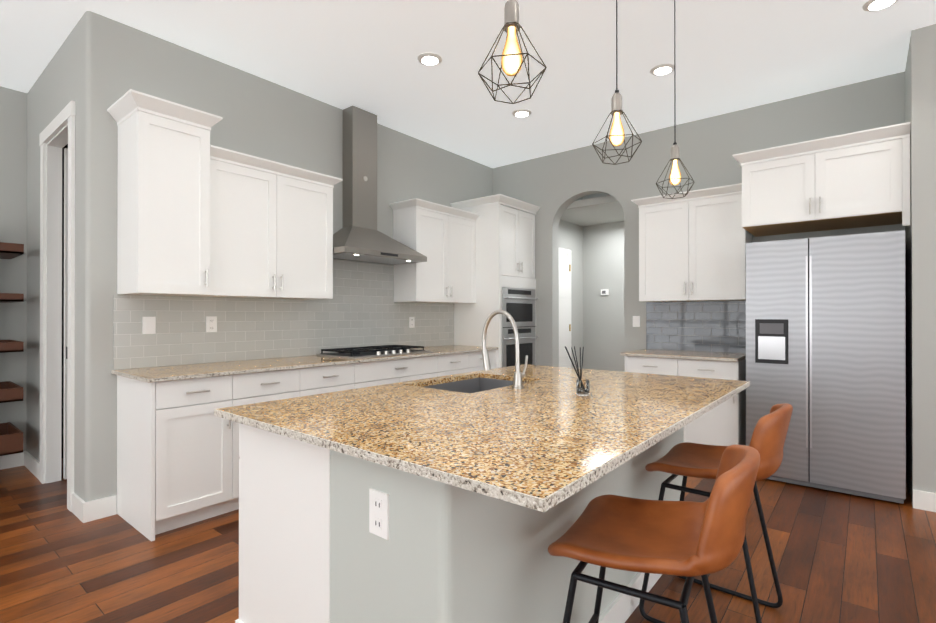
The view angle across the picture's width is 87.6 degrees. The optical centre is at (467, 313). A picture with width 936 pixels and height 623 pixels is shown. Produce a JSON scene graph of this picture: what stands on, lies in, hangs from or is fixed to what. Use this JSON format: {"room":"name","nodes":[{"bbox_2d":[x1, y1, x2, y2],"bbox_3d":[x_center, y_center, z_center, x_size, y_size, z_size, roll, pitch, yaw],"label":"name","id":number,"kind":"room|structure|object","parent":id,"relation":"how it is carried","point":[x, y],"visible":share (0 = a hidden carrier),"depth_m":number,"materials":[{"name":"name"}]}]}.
{"room":"kitchen","nodes":[
{"label":"kitchen","id":0,"kind":"room"},
{"bbox_2d":[0,86,26,450],"bbox_3d":[-4.566,-0.295,3.223,0.120,3.150,5.720,0,0,39],"label":"wall","id":1,"kind":"structure","parent":0,"point":[13,191],"depth_m":4.08,"materials":[{"name":"grey paint"}]},
{"bbox_2d":[0,452,22,469],"bbox_3d":[-5.019,1.218,2.555,0.015,0.120,4.058,0,0,39],"label":"baseboard","id":2,"kind":"structure","parent":1,"relation":"attached to","point":[12,460],"depth_m":4.05,"materials":[{"name":"white wood"}]},
{"bbox_2d":[0,242,23,455],"bbox_3d":[-3.855,0.286,3.510,0.586,1.990,0.904,0,0,39],"label":"shelf unit","id":3,"kind":"object","parent":1,"relation":"attached to","point":[11,438],"visible":0.98,"depth_m":3.66,"materials":[{"name":"brown wood"}]},
{"bbox_2d":[26,31,71,482],"bbox_3d":[-3.151,-0.293,3.714,1.450,3.150,0.090,0,0,39],"label":"wall","id":4,"kind":"structure","parent":0,"point":[49,96],"depth_m":3.90,"materials":[{"name":"grey paint"}]},
{"bbox_2d":[23,451,39,479],"bbox_3d":[-3.489,1.222,3.915,0.591,0.120,0.015,0,0,39],"label":"baseboard","id":5,"kind":"structure","parent":4,"relation":"attached to","point":[32,464],"depth_m":3.92,"materials":[{"name":"white wood"}]},
{"bbox_2d":[39,101,75,511],"bbox_3d":[-2.880,-0.044,3.476,0.930,2.650,0.114,0,0,39],"label":"door frame","id":6,"kind":"structure","parent":4,"relation":"attached to","point":[55,136],"depth_m":3.68,"materials":[{"name":"white wood"}]},
{"bbox_2d":[63,148,67,478],"bbox_3d":[-2.842,0.004,3.999,0.101,2.534,0.720,0,0,39],"label":"pantry door","id":7,"kind":"structure","parent":4,"relation":"in","point":[65,299],"depth_m":3.74,"materials":[{"name":"white wood"}]},
{"bbox_2d":[61,144,67,479],"bbox_3d":[-2.547,-0.292,4.273,1.680,3.150,1.540,0,0,39],"label":"wall","id":8,"kind":"structure","parent":0,"point":[62,405],"depth_m":4.31,"materials":[{"name":"grey"}]},
{"bbox_2d":[72,11,492,501],"bbox_3d":[-1.152,-0.290,4.741,0.350,3.150,4.210,0,0,39],"label":"wall","id":9,"kind":"structure","parent":0,"point":[113,61],"depth_m":3.23,"materials":[{"name":"grey paint"}]},
{"bbox_2d":[71,493,92,522],"bbox_3d":[-2.440,1.220,3.074,0.276,0.120,0.037,0,0,39],"label":"baseboard","id":10,"kind":"structure","parent":9,"relation":"attached to","point":[82,511],"depth_m":3.01,"materials":[{"name":"white wood"}]},
{"bbox_2d":[107,89,222,295],"bbox_3d":[-1.947,-0.705,3.145,0.433,1.170,0.520,0,0,39],"label":"upper cabinet","id":11,"kind":"object","parent":9,"relation":"attached to","point":[163,212],"visible":1,"depth_m":3.02,"materials":[{"name":"white wood"}]},
{"bbox_2d":[194,145,342,299],"bbox_3d":[-1.506,-0.611,3.724,0.383,0.985,1.041,0,0,39],"label":"upper cabinet","id":12,"kind":"object","parent":9,"relation":"attached to","point":[271,229],"visible":0.92,"depth_m":3.57,"materials":[{"name":"white wood"}]},
{"bbox_2d":[113,259,453,369],"bbox_3d":[-1.209,-0.062,4.382,0.010,0.850,3.303,0,0,39],"label":"backsplash","id":13,"kind":"structure","parent":9,"relation":"attached to","point":[361,308],"depth_m":3.97,"materials":[{"name":"tile"}]},
{"bbox_2d":[142,317,155,333],"bbox_3d":[-2.122,0.080,3.247,0.009,0.115,0.075,0,0,39],"label":"outlet","id":14,"kind":"object","parent":13,"relation":"attached to","point":[148,325],"depth_m":3.24,"materials":[{"name":"white plastic"}]},
{"bbox_2d":[206,316,216,331],"bbox_3d":[-1.869,0.081,3.558,0.008,0.115,0.075,0,0,39],"label":"outlet","id":15,"kind":"object","parent":13,"relation":"attached to","point":[211,321],"depth_m":3.55,"materials":[{"name":"white plastic"}]},
{"bbox_2d":[409,317,414,327],"bbox_3d":[-0.589,0.096,5.126,0.008,0.115,0.075,0,0,39],"label":"outlet","id":16,"kind":"object","parent":13,"relation":"attached to","point":[411,319],"depth_m":5.12,"materials":[{"name":"white plastic"}]},
{"bbox_2d":[333,105,426,264],"bbox_3d":[-0.873,-1.175,4.426,0.480,1.378,0.946,0,0,39],"label":"range hood","id":17,"kind":"object","parent":9,"relation":"attached to","point":[358,236],"visible":0.96,"depth_m":4.43,"materials":[{"name":"silver metal"}]},
{"bbox_2d":[389,198,479,303],"bbox_3d":[-0.332,-0.607,5.164,0.383,0.985,0.986,0,0,39],"label":"upper cabinet","id":18,"kind":"object","parent":9,"relation":"attached to","point":[441,238],"visible":0.94,"depth_m":4.96,"materials":[{"name":"white wood"}]},
{"bbox_2d":[0,458,935,622],"bbox_3d":[0.306,1.326,1.778,9.490,0.100,9.890,0,0,39],"label":"floor","id":19,"kind":"structure","parent":0,"point":[839,557],"depth_m":2.47,"materials":[{"name":"brown wood"}]},
{"bbox_2d":[117,350,495,540],"bbox_3d":[-0.958,0.836,4.187,0.644,0.894,3.284,0,0,39],"label":"base cabinet","id":20,"kind":"object","parent":19,"relation":"on","point":[178,457],"visible":0.48,"depth_m":2.98,"materials":[{"name":"white wood"}]},
{"bbox_2d":[111,345,498,382],"bbox_3d":[-0.967,0.376,4.177,0.643,0.026,3.313,0,0,39],"label":"countertop","id":21,"kind":"structure","parent":20,"relation":"on","point":[169,373],"depth_m":3.36,"materials":[{"name":"stone"}]},
{"bbox_2d":[316,345,432,358],"bbox_3d":[-0.816,0.337,4.375,0.520,0.052,0.900,0,0,39],"label":"cooktop","id":22,"kind":"object","parent":21,"relation":"in","point":[366,352],"visible":1,"depth_m":4.21,"materials":[{"name":"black metal"}]},
{"bbox_2d":[231,376,686,622],"bbox_3d":[0.169,0.830,2.269,1.060,0.894,2.006,0,0,39],"label":"kitchen island","id":23,"kind":"object","parent":19,"relation":"on","point":[467,497],"depth_m":1.47,"materials":[{"name":"grey paint"}]},
{"bbox_2d":[214,384,681,515],"bbox_3d":[-0.120,0.369,1.713,1.395,0.026,0.875,0,0,39],"label":"island countertop","id":24,"kind":"structure","parent":23,"relation":"on","point":[534,455],"depth_m":1.44,"materials":[{"name":"beige stone"}]},
{"bbox_2d":[398,372,721,427],"bbox_3d":[0.353,0.370,2.292,1.395,0.026,0.620,0,0,39],"label":"island countertop","id":25,"kind":"structure","parent":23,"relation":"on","point":[686,407],"depth_m":2.07,"materials":[{"name":"beige stone"}]},
{"bbox_2d":[482,310,527,388],"bbox_3d":[0.184,0.170,2.403,0.242,0.375,0.114,0,0,39],"label":"faucet","id":26,"kind":"object","parent":25,"relation":"on","point":[518,377],"visible":1,"depth_m":2.35,"materials":[{"name":"silver metal"}]},
{"bbox_2d":[565,346,588,395],"bbox_3d":[0.469,0.251,2.120,0.102,0.211,0.096,0,0,39],"label":"reed diffuser","id":27,"kind":"object","parent":25,"relation":"on","point":[582,387],"visible":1,"depth_m":2.10,"materials":[{"name":"clear glass"}]},
{"bbox_2d":[450,194,539,367],"bbox_3d":[0.334,0.010,5.714,0.716,2.555,0.818,0,0,39],"label":"tall cabinet","id":28,"kind":"object","parent":19,"relation":"on","point":[505,254],"visible":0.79,"depth_m":5.44,"materials":[{"name":"white wood"}]},
{"bbox_2d":[548,444,759,622],"bbox_3d":[0.524,0.815,1.380,0.520,0.918,0.458,0,0,31],"label":"seat","id":29,"kind":"object","parent":19,"relation":"on","point":[690,540],"visible":1,"depth_m":1.29,"materials":[{"name":"leather"}]},
{"bbox_2d":[625,356,745,445],"bbox_3d":[2.000,0.837,4.445,0.936,0.894,0.674,0,0,39],"label":"base cabinet","id":30,"kind":"object","parent":19,"relation":"on","point":[723,424],"visible":0.31,"depth_m":4.06,"materials":[{"name":"white wood"}]},
{"bbox_2d":[620,349,745,361],"bbox_3d":[1.988,0.377,4.457,0.963,0.026,0.673,0,0,39],"label":"countertop","id":31,"kind":"structure","parent":30,"relation":"on","point":[706,355],"depth_m":4.29,"materials":[{"name":"stone"}]},
{"bbox_2d":[639,403,792,622],"bbox_3d":[1.055,0.817,2.053,0.520,0.918,0.458,0,0,39],"label":"seat","id":32,"kind":"object","parent":19,"relation":"on","point":[697,460],"visible":0.71,"depth_m":1.98,"materials":[{"name":"leather"}]},
{"bbox_2d":[746,230,905,503],"bbox_3d":[2.748,0.361,3.785,0.930,1.818,0.697,0,0,39],"label":"refrigerator","id":33,"kind":"object","parent":19,"relation":"on","point":[825,337],"visible":0.98,"depth_m":3.47,"materials":[{"name":"grey metal"}]},
{"bbox_2d":[0,0,935,167],"bbox_3d":[0.306,-1.924,1.788,9.490,0.100,9.890,0,0,39],"label":"ceiling","id":34,"kind":"structure","parent":0,"point":[733,55],"depth_m":3.50,"materials":[{"name":"white paint"}]},
{"bbox_2d":[417,53,441,65],"bbox_3d":[-0.281,-1.862,3.590,0.184,0.012,0.184,0,0,39],"label":"recessed light","id":35,"kind":"object","parent":34,"relation":"in","point":[430,59],"visible":1,"depth_m":3.57,"materials":[{"name":"white plastic"}]},
{"bbox_2d":[478,0,546,103],"bbox_3d":[0.125,-1.249,1.398,0.171,1.250,0.197,0,0,39],"label":"pendant light","id":36,"kind":"object","parent":34,"relation":"hanging from","point":[512,60],"visible":1,"depth_m":1.38,"materials":[{"name":"grey metal"}]},
{"bbox_2d":[512,109,531,116],"bbox_3d":[0.503,-1.859,4.551,0.184,0.012,0.184,0,0,39],"label":"recessed light","id":37,"kind":"object","parent":34,"relation":"in","point":[521,113],"visible":1,"depth_m":4.53,"materials":[{"name":"white plastic"}]},
{"bbox_2d":[592,0,641,164],"bbox_3d":[0.606,-1.247,1.986,0.171,1.250,0.197,0,0,39],"label":"pendant light","id":38,"kind":"object","parent":34,"relation":"hanging from","point":[616,135],"visible":1,"depth_m":1.97,"materials":[{"name":"grey metal"}]},
{"bbox_2d":[650,64,675,75],"bbox_3d":[1.494,-1.862,3.741,0.184,0.012,0.184,0,0,39],"label":"recessed light","id":39,"kind":"object","parent":34,"relation":"in","point":[661,69],"visible":0.98,"depth_m":3.72,"materials":[{"name":"white plastic"}]},
{"bbox_2d":[656,0,694,198],"bbox_3d":[1.099,-1.245,2.591,0.171,1.250,0.197,0,0,39],"label":"pendant light","id":40,"kind":"object","parent":34,"relation":"hanging from","point":[675,178],"visible":1,"depth_m":2.58,"materials":[{"name":"grey metal"}]},
{"bbox_2d":[862,0,898,11],"bbox_3d":[2.486,-1.864,2.932,0.184,0.012,0.184,0,0,39],"label":"recessed light","id":41,"kind":"object","parent":34,"relation":"in","point":[872,5],"visible":1,"depth_m":2.95,"materials":[{"name":"white plastic"}]},
{"bbox_2d":[559,193,623,371],"bbox_3d":[2.132,-0.287,5.823,3.370,3.150,1.320,0,0,39],"label":"wall","id":42,"kind":"structure","parent":0,"point":[591,232],"depth_m":6.71,"materials":[{"name":"grey paint"}]},
{"bbox_2d":[601,289,608,294],"bbox_3d":[1.881,-0.290,6.710,0.110,0.080,0.020,0,0,39],"label":"thermostat","id":43,"kind":"object","parent":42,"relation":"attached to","point":[604,291],"visible":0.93,"depth_m":6.70,"materials":[{"name":"white plastic"}]},
{"bbox_2d":[493,71,905,397],"bbox_3d":[1.892,-0.289,5.071,3.950,3.150,0.150,0,0,39],"label":"wall","id":44,"kind":"structure","parent":0,"point":[553,187],"depth_m":4.96,"materials":[{"name":"grey paint"}]},
{"bbox_2d":[559,254,570,367],"bbox_3d":[1.131,0.259,6.262,0.052,2.040,0.696,0,0,39],"label":"hall door","id":45,"kind":"structure","parent":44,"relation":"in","point":[564,324],"depth_m":6.39,"materials":[{"name":"white wood"}]},
{"bbox_2d":[559,248,570,367],"bbox_3d":[1.144,0.214,6.306,0.024,2.150,0.780,0,0,39],"label":"door frame","id":46,"kind":"structure","parent":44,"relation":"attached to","point":[565,252],"depth_m":6.56,"materials":[{"name":"white wood"}]},
{"bbox_2d":[633,316,639,326],"bbox_3d":[1.752,0.086,5.079,0.075,0.115,0.009,0,0,39],"label":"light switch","id":47,"kind":"object","parent":44,"relation":"attached to","point":[636,321],"visible":1,"depth_m":5.07,"materials":[{"name":"white plastic"}]},
{"bbox_2d":[631,183,751,301],"bbox_3d":[2.078,-0.608,4.573,0.968,0.985,0.383,0,0,39],"label":"upper cabinet","id":48,"kind":"object","parent":44,"relation":"attached to","point":[692,245],"visible":0.92,"depth_m":4.42,"materials":[{"name":"white wood"}]},
{"bbox_2d":[646,301,745,352],"bbox_3d":[2.203,0.125,4.710,0.955,0.478,0.010,0,0,39],"label":"backsplash","id":49,"kind":"structure","parent":44,"relation":"attached to","point":[714,326],"depth_m":4.70,"materials":[{"name":"tile"}]},
{"bbox_2d":[732,122,910,236],"bbox_3d":[2.747,-0.933,3.841,1.061,0.680,0.673,0,0,39],"label":"upper cabinet","id":50,"kind":"object","parent":44,"relation":"attached to","point":[858,179],"visible":1,"depth_m":3.59,"materials":[{"name":"white wood"}]},
{"bbox_2d":[906,364,908,489],"bbox_3d":[3.295,-0.294,3.571,0.120,3.150,0.700,0,0,39],"label":"wall","id":51,"kind":"structure","parent":0,"point":[907,365],"depth_m":3.61,"materials":[{"name":"grey paint"}]},
{"bbox_2d":[905,24,935,505],"bbox_3d":[4.326,-0.298,2.162,3.500,3.150,0.120,0,0,39],"label":"wall","id":52,"kind":"structure","parent":0,"point":[920,229],"depth_m":3.19,"materials":[{"name":"grey paint"}]},
{"bbox_2d":[913,489,935,511],"bbox_3d":[4.271,1.217,2.113,3.469,0.120,0.015,0,0,39],"label":"baseboard","id":53,"kind":"structure","parent":52,"relation":"attached to","point":[922,500],"depth_m":3.17,"materials":[{"name":"white wood"}]}
]}

